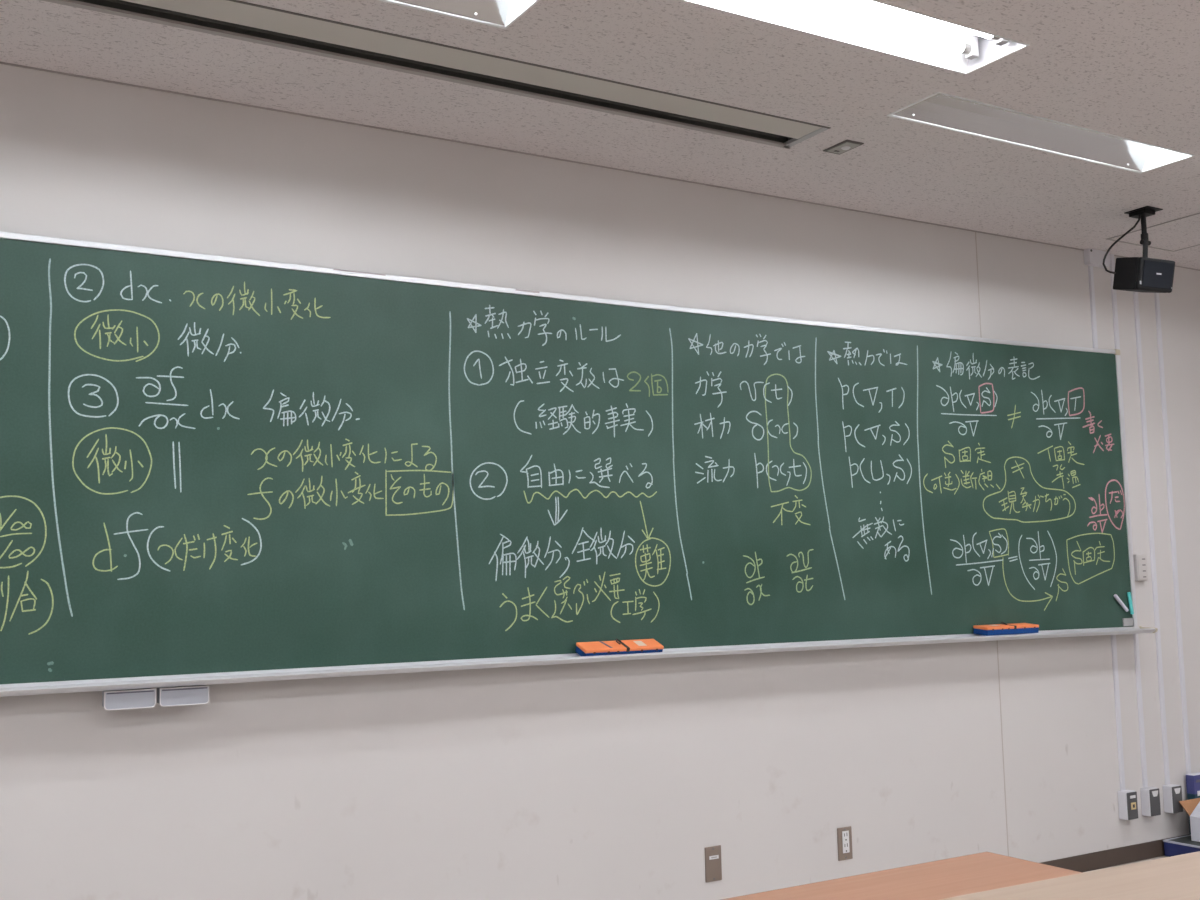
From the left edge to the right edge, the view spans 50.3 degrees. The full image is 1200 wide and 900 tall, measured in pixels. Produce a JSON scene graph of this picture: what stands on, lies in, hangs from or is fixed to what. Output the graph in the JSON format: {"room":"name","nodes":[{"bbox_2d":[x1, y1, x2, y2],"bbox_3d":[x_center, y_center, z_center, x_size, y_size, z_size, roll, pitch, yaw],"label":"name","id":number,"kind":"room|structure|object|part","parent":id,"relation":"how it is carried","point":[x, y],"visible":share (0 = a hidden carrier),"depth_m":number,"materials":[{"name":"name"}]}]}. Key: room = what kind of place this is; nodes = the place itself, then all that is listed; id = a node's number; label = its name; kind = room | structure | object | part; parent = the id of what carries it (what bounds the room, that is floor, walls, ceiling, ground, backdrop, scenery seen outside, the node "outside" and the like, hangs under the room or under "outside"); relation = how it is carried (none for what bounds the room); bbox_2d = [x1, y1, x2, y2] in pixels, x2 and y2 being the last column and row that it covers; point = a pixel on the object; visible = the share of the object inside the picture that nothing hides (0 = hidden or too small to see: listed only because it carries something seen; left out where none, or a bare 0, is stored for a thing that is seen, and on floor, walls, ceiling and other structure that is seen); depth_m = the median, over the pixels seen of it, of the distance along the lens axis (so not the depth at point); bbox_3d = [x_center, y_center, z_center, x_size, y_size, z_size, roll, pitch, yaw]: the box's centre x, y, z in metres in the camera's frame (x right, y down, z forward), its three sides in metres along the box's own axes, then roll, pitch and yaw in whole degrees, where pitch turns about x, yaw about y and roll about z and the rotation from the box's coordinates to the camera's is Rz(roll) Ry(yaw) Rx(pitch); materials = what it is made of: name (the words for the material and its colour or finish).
{"room":"classroom","nodes":[
{"label":"classroom","id":0,"kind":"room"},
{"bbox_2d":[0,64,1199,899],"bbox_3d":[-0.169,0.255,4.355,11.200,2.945,0.100,2,-7,-31],"label":"wall","id":1,"kind":"structure","parent":0,"point":[606,780],"depth_m":4.35,"materials":[{"name":"paint"}]},
{"bbox_2d":[0,231,1157,709],"bbox_3d":[0.091,0.103,4.395,5.456,1.324,0.132,2,-7,-31],"label":"chalkboard","id":2,"kind":"object","parent":1,"relation":"attached to","point":[215,469],"depth_m":4.15,"materials":[{"name":"metal"}]},
{"bbox_3d":[-0.749,-0.554,3.986,0.170,0.004,0.001,2,-7,-31],"label":"tape strip","id":3,"kind":"part","parent":2,"relation":"part of","materials":[{"name":"silver metal"}]},
{"bbox_3d":[-0.243,-0.533,4.289,0.090,0.006,0.001,2,-7,-31],"label":"tape strip","id":4,"kind":"part","parent":2,"relation":"part of","materials":[{"name":"silver metal"}]},
{"bbox_3d":[0.047,-0.528,4.476,5.392,0.043,0.022,2,-7,-31],"label":"frame","id":5,"kind":"part","parent":2,"relation":"part of","materials":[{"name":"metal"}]},
{"bbox_2d":[0,626,1155,696],"bbox_3d":[0.107,0.701,4.315,5.442,0.046,0.096,2,-7,-31],"label":"chalk tray","id":6,"kind":"object","parent":2,"relation":"on","point":[181,681],"depth_m":3.97,"materials":[{"name":"metal"}]},
{"bbox_2d":[576,638,663,655],"bbox_3d":[0.067,0.664,4.296,0.308,0.062,0.077,2,-7,-31],"label":"eraser","id":7,"kind":"object","parent":2,"relation":"on","point":[597,648],"visible":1,"depth_m":4.27,"materials":[{"name":"orange fabric"}]},
{"bbox_2d":[973,622,1038,635],"bbox_3d":[1.669,0.731,5.251,0.308,0.050,0.079,2,-7,-31],"label":"eraser","id":8,"kind":"object","parent":2,"relation":"on","point":[1015,628],"visible":1,"depth_m":5.21,"materials":[{"name":"blue fabric"}]},
{"bbox_2d":[1114,594,1128,611],"bbox_3d":[2.319,0.681,5.691,0.086,0.080,0.016,2,-7,-31],"label":"stick","id":9,"kind":"object","parent":2,"relation":"on","point":[1116,597],"visible":1,"depth_m":5.68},
{"bbox_3d":[2.381,0.180,5.802,0.028,1.238,0.022,2,-7,-31],"label":"frame","id":10,"kind":"part","parent":2,"relation":"part of","materials":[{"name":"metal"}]},
{"bbox_3d":[2.357,0.768,5.710,0.066,0.034,0.007,2,-7,-31],"label":"corner plate","id":11,"kind":"part","parent":2,"relation":"part of","materials":[{"name":"metal"}]},
{"bbox_2d":[1127,592,1133,613],"bbox_3d":[2.374,0.685,5.724,0.031,0.099,0.016,2,-7,-31],"label":"stick","id":12,"kind":"object","parent":2,"relation":"on","point":[1128,593],"visible":1,"depth_m":5.72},
{"bbox_2d":[0,62,1199,270],"bbox_3d":[-0.168,-1.014,4.441,11.000,0.004,0.006,2,-7,-31],"label":"trim","id":13,"kind":"structure","parent":1,"relation":"attached to","point":[5,63],"depth_m":4.31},
{"bbox_2d":[705,845,721,881],"bbox_3d":[0.399,1.454,4.496,0.070,0.120,0.006,2,-7,-31],"label":"wall plate","id":14,"kind":"object","parent":1,"relation":"attached to","point":[713,865],"visible":1,"depth_m":4.49,"materials":[{"name":"brown metal"}]},
{"bbox_2d":[837,826,852,860],"bbox_3d":[0.921,1.479,4.807,0.070,0.120,0.008,2,-7,-31],"label":"wall plate","id":15,"kind":"object","parent":1,"relation":"attached to","point":[844,834],"visible":1,"depth_m":4.80,"materials":[{"name":"brown metal"}]},
{"bbox_2d":[975,232,1008,855],"bbox_3d":[1.647,0.386,5.377,0.005,2.673,0.001,2,-7,-31],"label":"trim","id":16,"kind":"structure","parent":1,"relation":"attached to","point":[975,232],"depth_m":5.31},
{"bbox_2d":[1084,248,1109,267],"bbox_3d":[2.290,-0.883,5.891,0.144,0.072,0.036,2,-7,-31],"label":"junction box","id":17,"kind":"object","parent":1,"relation":"attached to","point":[1092,257],"visible":0.91,"depth_m":5.87,"materials":[{"name":"white plastic"}]},
{"bbox_2d":[1088,266,1125,790],"bbox_3d":[2.282,0.328,5.760,0.026,2.360,0.010,2,-7,-31],"label":"conduit","id":18,"kind":"object","parent":1,"relation":"attached to","point":[1090,268],"visible":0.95,"depth_m":5.69,"materials":[{"name":"white plastic"}]},
{"bbox_2d":[1041,834,1189,871],"bbox_3d":[-0.111,1.678,4.163,11.000,0.072,0.006,2,-7,-31],"label":"baseboard","id":19,"kind":"structure","parent":1,"relation":"attached to","point":[1152,849],"depth_m":5.56,"materials":[{"name":"plastic"}]},
{"bbox_2d":[1118,790,1137,819],"bbox_3d":[2.320,1.559,5.616,0.071,0.120,0.053,2,-7,-31],"label":"outlet box","id":20,"kind":"object","parent":1,"relation":"attached to","point":[1127,799],"visible":1,"depth_m":5.60,"materials":[{"name":"white plastic"}]},
{"bbox_3d":[2.331,1.557,5.598,0.066,0.116,0.006,2,-7,-31],"label":"plate","id":21,"kind":"part","parent":20,"relation":"part of","materials":[{"name":"grey plastic"}]},
{"bbox_2d":[1131,802,1135,809],"bbox_3d":[2.335,1.558,5.595,0.032,0.030,0.003,2,-7,-31],"label":"socket","id":22,"kind":"object","parent":20,"relation":"attached to","point":[1133,804],"depth_m":5.59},
{"bbox_2d":[1110,254,1147,786],"bbox_3d":[2.414,0.297,5.844,0.026,2.433,0.010,2,-7,-31],"label":"conduit","id":23,"kind":"object","parent":1,"relation":"attached to","point":[1112,263],"visible":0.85,"depth_m":5.78,"materials":[{"name":"white plastic"}]},
{"bbox_2d":[1133,554,1147,580],"bbox_3d":[2.467,0.537,5.837,0.072,0.120,0.029,2,-7,-31],"label":"switch panel","id":24,"kind":"object","parent":1,"relation":"attached to","point":[1140,560],"visible":0.94,"depth_m":5.82,"materials":[{"name":"grey plastic"}]},
{"bbox_3d":[2.473,0.536,5.827,0.062,0.110,0.004,2,-7,-31],"label":"plate","id":25,"kind":"part","parent":24,"relation":"part of","materials":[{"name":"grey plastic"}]},
{"bbox_2d":[1140,787,1160,816],"bbox_3d":[2.453,1.566,5.696,0.071,0.120,0.051,2,-7,-31],"label":"outlet box","id":26,"kind":"object","parent":1,"relation":"attached to","point":[1150,796],"visible":1,"depth_m":5.68,"materials":[{"name":"white plastic"}]},
{"bbox_3d":[2.465,1.564,5.678,0.066,0.116,0.006,2,-7,-31],"label":"plate","id":27,"kind":"part","parent":26,"relation":"part of","materials":[{"name":"grey plastic"}]},
{"bbox_2d":[1133,292,1169,784],"bbox_3d":[2.550,0.304,5.925,0.026,2.437,0.010,2,-7,-31],"label":"conduit","id":28,"kind":"object","parent":1,"relation":"attached to","point":[1135,294],"visible":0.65,"depth_m":5.91,"materials":[{"name":"white plastic"}]},
{"bbox_2d":[1154,293,1190,773],"bbox_3d":[2.686,0.363,6.000,0.026,2.545,0.010,2,-7,-31],"label":"conduit","id":29,"kind":"object","parent":1,"relation":"attached to","point":[1156,295],"visible":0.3,"depth_m":5.99,"materials":[{"name":"white plastic"}]},
{"bbox_2d":[1163,784,1182,813],"bbox_3d":[2.589,1.576,5.777,0.071,0.120,0.051,2,-7,-31],"label":"outlet box","id":30,"kind":"object","parent":1,"relation":"attached to","point":[1172,793],"visible":1,"depth_m":5.76,"materials":[{"name":"white plastic"}]},
{"bbox_3d":[2.600,1.574,5.759,0.066,0.116,0.006,2,-7,-31],"label":"plate","id":31,"kind":"part","parent":30,"relation":"part of","materials":[{"name":"grey plastic"}]},
{"bbox_2d":[0,0,1199,269],"bbox_3d":[2.246,-1.480,0.439,11.000,0.001,9.400,2,-7,-31],"label":"ceiling","id":32,"kind":"structure","parent":0,"point":[1130,69],"depth_m":3.84,"materials":[{"name":"white paint"}]},
{"bbox_2d":[41,0,830,148],"bbox_3d":[-0.447,-1.174,3.622,2.692,0.164,0.226,2,-7,-31],"label":"screen recess","id":33,"kind":"object","parent":32,"relation":"attached to","point":[235,19],"visible":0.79,"depth_m":3.63,"materials":[{"name":"metal"}]},
{"bbox_3d":[-0.389,-1.107,3.522,2.672,0.006,0.009,2,-7,-31],"label":"rail","id":34,"kind":"part","parent":33,"relation":"part of","materials":[{"name":"black metal"}]},
{"bbox_3d":[0.690,-1.053,4.294,0.026,0.012,0.214,2,-7,-31],"label":"rail","id":35,"kind":"part","parent":33,"relation":"part of","materials":[{"name":"metal"}]},
{"bbox_2d":[378,0,539,28],"bbox_3d":[-0.739,-1.228,2.987,1.269,0.154,0.226,2,-7,-31],"label":"light","id":36,"kind":"object","parent":32,"relation":"attached to","point":[504,13],"visible":1,"depth_m":3.33,"materials":[{"name":"white ceramic"}]},
{"bbox_3d":[-0.201,-1.207,3.309,0.001,0.150,0.212,2,-7,-31],"label":"plate","id":37,"kind":"part","parent":36,"relation":"part of","materials":[{"name":"white metal"}]},
{"bbox_2d":[823,140,863,154],"bbox_3d":[0.836,-1.037,4.393,0.076,0.010,0.124,2,-7,-31],"label":"plate","id":38,"kind":"object","parent":32,"relation":"attached to","point":[842,147],"visible":1,"depth_m":4.38,"materials":[{"name":"grey metal"}]},
{"bbox_2d":[682,0,1029,74],"bbox_3d":[0.598,-1.187,3.356,1.267,0.090,0.236,2,-7,-31],"label":"ceiling light","id":39,"kind":"object","parent":32,"relation":"attached to","point":[875,25],"visible":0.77,"depth_m":3.54,"materials":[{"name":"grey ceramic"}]},
{"bbox_2d":[964,34,978,59],"bbox_3d":[1.077,-1.170,3.708,0.028,0.068,0.030,2,-7,-31],"label":"socket","id":40,"kind":"object","parent":39,"relation":"attached to","point":[972,51],"depth_m":3.69,"materials":[{"name":"white plastic"}]},
{"bbox_3d":[1.136,-1.167,3.678,0.001,0.088,0.224,2,-7,-31],"label":"plate","id":41,"kind":"part","parent":39,"relation":"part of","materials":[{"name":"white metal"}]},
{"bbox_2d":[994,38,1008,45],"bbox_3d":[1.133,-1.181,3.614,0.028,0.068,0.030,2,-7,-31],"label":"socket","id":42,"kind":"object","parent":39,"relation":"attached to","point":[998,41],"depth_m":3.60,"materials":[{"name":"white plastic"}]},
{"bbox_2d":[887,92,1195,172],"bbox_3d":[1.521,-1.137,4.340,1.269,0.154,0.226,2,-7,-31],"label":"light","id":43,"kind":"object","parent":32,"relation":"attached to","point":[993,122],"visible":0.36,"depth_m":4.40,"materials":[{"name":"white metal"}]},
{"bbox_3d":[2.058,-1.116,4.662,0.001,0.150,0.212,2,-7,-31],"label":"plate","id":44,"kind":"part","parent":43,"relation":"part of","materials":[{"name":"white metal"}]},
{"bbox_2d":[1103,206,1174,292],"bbox_3d":[2.168,-0.811,5.183,0.275,0.354,0.185,2,-7,-31],"label":"loudspeaker","id":45,"kind":"object","parent":32,"relation":"hanging from","point":[1144,274],"visible":1,"depth_m":5.15,"materials":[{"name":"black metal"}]},
{"bbox_3d":[2.233,-0.981,5.255,0.100,0.004,0.110,2,-7,-31],"label":"ceiling plate","id":46,"kind":"part","parent":45,"relation":"part of","materials":[{"name":"black metal"}]},
{"bbox_2d":[1142,260,1173,288],"bbox_3d":[2.237,-0.703,5.128,0.162,0.103,0.026,2,-6,-25],"label":"grille","id":47,"kind":"object","parent":45,"relation":"attached to","point":[1156,274],"depth_m":5.13,"materials":[{"name":"fabric"}]},
{"bbox_2d":[1106,213,1199,251],"bbox_3d":[2.579,-0.953,5.607,0.478,0.003,0.478,2,-7,-31],"label":"ceiling hatch","id":48,"kind":"object","parent":32,"relation":"attached to","point":[1182,233],"visible":0.97,"depth_m":5.65,"materials":[{"name":"white metal"}]},
{"bbox_2d":[1083,856,1167,872],"bbox_3d":[2.305,1.279,0.154,11.200,0.060,9.600,2,-7,-31],"label":"floor","id":49,"kind":"structure","parent":0,"point":[1160,857],"depth_m":5.62,"materials":[{"name":"plastic"}]},
{"bbox_2d":[721,852,1082,899],"bbox_3d":[0.136,1.135,2.013,1.799,0.700,0.365,2,-7,-31],"label":"school desk","id":50,"kind":"object","parent":49,"relation":"on","point":[984,871],"visible":0.66,"depth_m":2.42,"materials":[{"name":"brown wood"}]},
{"bbox_2d":[940,851,1199,899],"bbox_3d":[0.419,1.063,1.664,3.000,0.760,0.470,2,-7,-29],"label":"school desk","id":51,"kind":"object","parent":49,"relation":"on","point":[1177,877],"visible":1,"depth_m":2.11,"materials":[{"name":"brown wood"}]},
{"bbox_2d":[1163,835,1199,856],"bbox_3d":[2.911,1.768,5.674,0.624,0.074,0.484,2,-7,-31],"label":"case","id":52,"kind":"object","parent":49,"relation":"on","point":[1180,845],"visible":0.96,"depth_m":5.67,"materials":[{"name":"blue plastic"}]},
{"bbox_3d":[2.910,1.737,5.677,0.604,0.006,0.464,2,-7,-31],"label":"lid","id":53,"kind":"part","parent":52,"relation":"part of","materials":[{"name":"black plastic"}]},
{"bbox_2d":[1179,798,1199,841],"bbox_3d":[2.808,1.646,5.673,0.279,0.174,0.334,2,-7,-31],"label":"carton","id":54,"kind":"object","parent":52,"relation":"on","point":[1192,806],"visible":1,"depth_m":5.69,"materials":[{"name":"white cardboard"}]},
{"bbox_2d":[1186,772,1199,834],"bbox_3d":[2.815,1.622,5.897,0.280,0.271,0.041,2,-7,-31],"label":"product box","id":55,"kind":"object","parent":52,"relation":"on","point":[1192,779],"visible":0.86,"depth_m":5.83,"materials":[{"name":"blue cardboard"}]},
{"bbox_3d":[2.812,1.489,5.912,0.280,0.003,0.038,2,-7,-31],"label":"lid","id":56,"kind":"part","parent":55,"relation":"part of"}
]}

